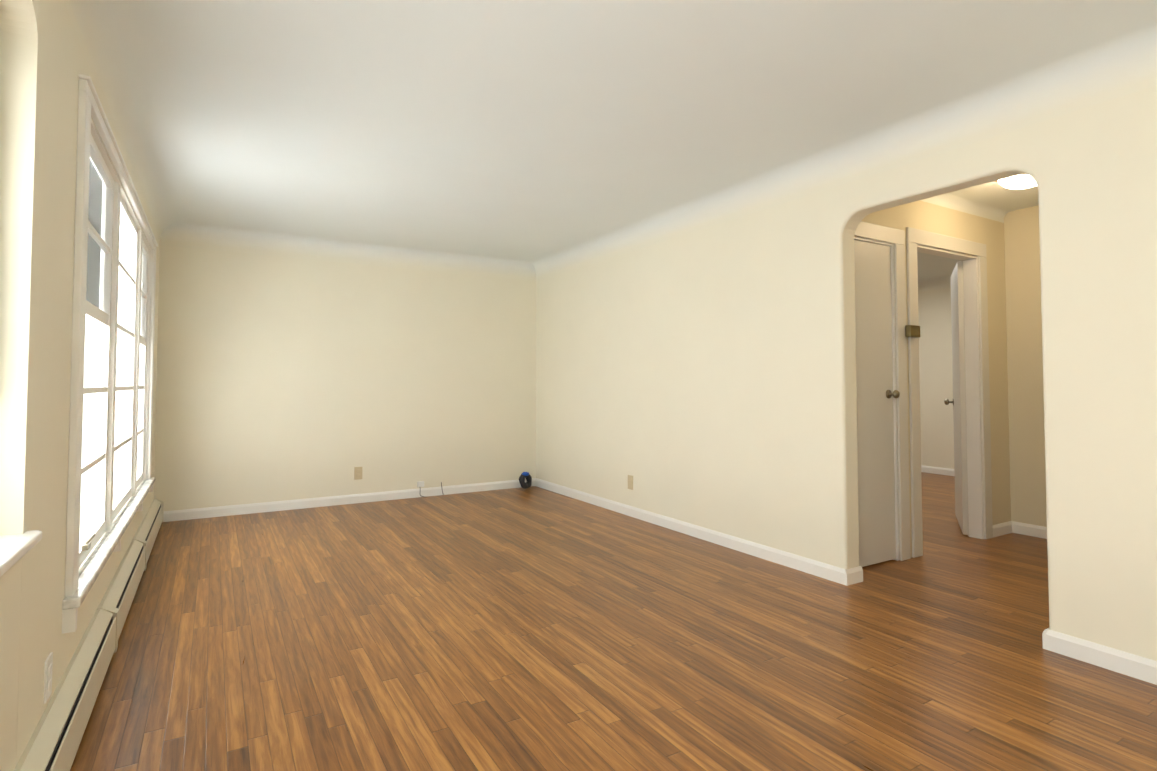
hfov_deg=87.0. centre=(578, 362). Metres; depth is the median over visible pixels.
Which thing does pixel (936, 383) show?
wall
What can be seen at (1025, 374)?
wall
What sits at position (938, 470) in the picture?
baseboard
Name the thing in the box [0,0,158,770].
wall
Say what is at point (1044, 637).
baseboard
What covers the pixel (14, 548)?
sill
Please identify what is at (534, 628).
floor
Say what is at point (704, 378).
wall
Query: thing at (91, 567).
window sill
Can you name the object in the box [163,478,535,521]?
baseboard
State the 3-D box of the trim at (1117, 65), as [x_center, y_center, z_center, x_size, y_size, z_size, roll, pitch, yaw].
[1.371,-1.106,3.544,0.179,0.179,7.469,1,-2,-31]
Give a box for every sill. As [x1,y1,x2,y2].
[0,530,41,576]
[62,477,154,609]
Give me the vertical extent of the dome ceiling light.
0.077 m
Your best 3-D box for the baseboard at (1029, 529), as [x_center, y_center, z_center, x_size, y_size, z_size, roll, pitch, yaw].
[3.602,1.226,4.091,0.015,0.084,1.250,1,-2,-31]
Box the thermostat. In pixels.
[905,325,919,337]
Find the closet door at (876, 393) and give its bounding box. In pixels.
[854,240,899,566]
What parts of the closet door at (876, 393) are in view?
knob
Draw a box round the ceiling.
[146,0,1156,278]
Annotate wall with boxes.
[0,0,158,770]
[154,245,535,513]
[536,86,1156,660]
[854,200,1010,556]
[918,288,953,468]
[1004,205,1046,526]
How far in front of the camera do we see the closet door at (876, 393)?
3.82 m
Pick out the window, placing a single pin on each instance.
(120, 315)
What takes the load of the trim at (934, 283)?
attached to the wall at (936, 383)
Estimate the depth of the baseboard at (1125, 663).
2.42 m
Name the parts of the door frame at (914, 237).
bedroom door jamb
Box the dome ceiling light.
[998,174,1036,189]
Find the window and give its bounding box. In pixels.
[62,74,157,633]
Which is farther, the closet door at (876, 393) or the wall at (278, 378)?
the wall at (278, 378)
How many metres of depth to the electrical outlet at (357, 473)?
5.75 m
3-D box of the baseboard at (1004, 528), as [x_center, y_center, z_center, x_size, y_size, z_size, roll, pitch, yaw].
[3.158,1.242,4.545,0.310,0.084,0.015,1,-2,-31]
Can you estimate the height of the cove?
0.079 m
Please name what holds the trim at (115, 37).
attached to the wall at (44, 63)
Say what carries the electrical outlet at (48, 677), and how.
attached to the wall at (44, 63)
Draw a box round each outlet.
[44,652,52,703]
[354,467,361,479]
[417,481,423,486]
[628,475,632,489]
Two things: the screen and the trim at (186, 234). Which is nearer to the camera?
the screen
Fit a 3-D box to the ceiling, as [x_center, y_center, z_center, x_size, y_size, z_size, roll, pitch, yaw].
[1.914,-1.210,3.873,8.540,0.050,7.729,1,-2,-31]
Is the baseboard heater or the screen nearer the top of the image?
the screen
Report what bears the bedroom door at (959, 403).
in the wall at (930, 217)
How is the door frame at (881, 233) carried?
attached to the wall at (930, 217)
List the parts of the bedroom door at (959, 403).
knob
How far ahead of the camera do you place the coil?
6.47 m
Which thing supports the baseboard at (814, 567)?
attached to the wall at (704, 378)
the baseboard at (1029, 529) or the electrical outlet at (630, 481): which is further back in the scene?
the electrical outlet at (630, 481)
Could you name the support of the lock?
attached to the window
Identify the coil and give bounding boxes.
[519,472,531,488]
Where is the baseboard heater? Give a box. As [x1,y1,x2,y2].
[14,499,163,770]
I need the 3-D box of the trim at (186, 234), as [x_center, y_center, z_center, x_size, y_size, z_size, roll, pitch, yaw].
[-1.910,-1.030,5.826,3.468,0.179,0.179,1,-2,-31]
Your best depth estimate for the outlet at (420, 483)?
6.04 m
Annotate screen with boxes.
[86,159,102,307]
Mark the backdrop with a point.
(90, 339)
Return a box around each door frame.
[855,221,910,560]
[906,227,992,557]
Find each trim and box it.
[64,0,184,244]
[160,221,535,280]
[530,18,1156,280]
[918,274,951,291]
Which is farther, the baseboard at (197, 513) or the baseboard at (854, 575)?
the baseboard at (197, 513)
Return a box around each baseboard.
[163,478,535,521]
[535,478,845,584]
[845,566,862,585]
[921,465,954,475]
[993,521,1012,537]
[1012,521,1046,538]
[1042,628,1049,649]
[1046,629,1156,684]
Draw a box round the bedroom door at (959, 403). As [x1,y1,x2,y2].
[944,261,968,534]
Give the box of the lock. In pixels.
[81,534,94,550]
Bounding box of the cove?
[920,192,1014,222]
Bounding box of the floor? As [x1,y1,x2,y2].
[70,472,1156,770]
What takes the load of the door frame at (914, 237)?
attached to the wall at (930, 217)
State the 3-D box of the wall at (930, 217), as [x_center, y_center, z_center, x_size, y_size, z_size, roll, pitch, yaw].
[2.453,0.050,4.224,2.152,2.445,0.091,1,-2,-31]
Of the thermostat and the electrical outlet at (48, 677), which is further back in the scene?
the thermostat

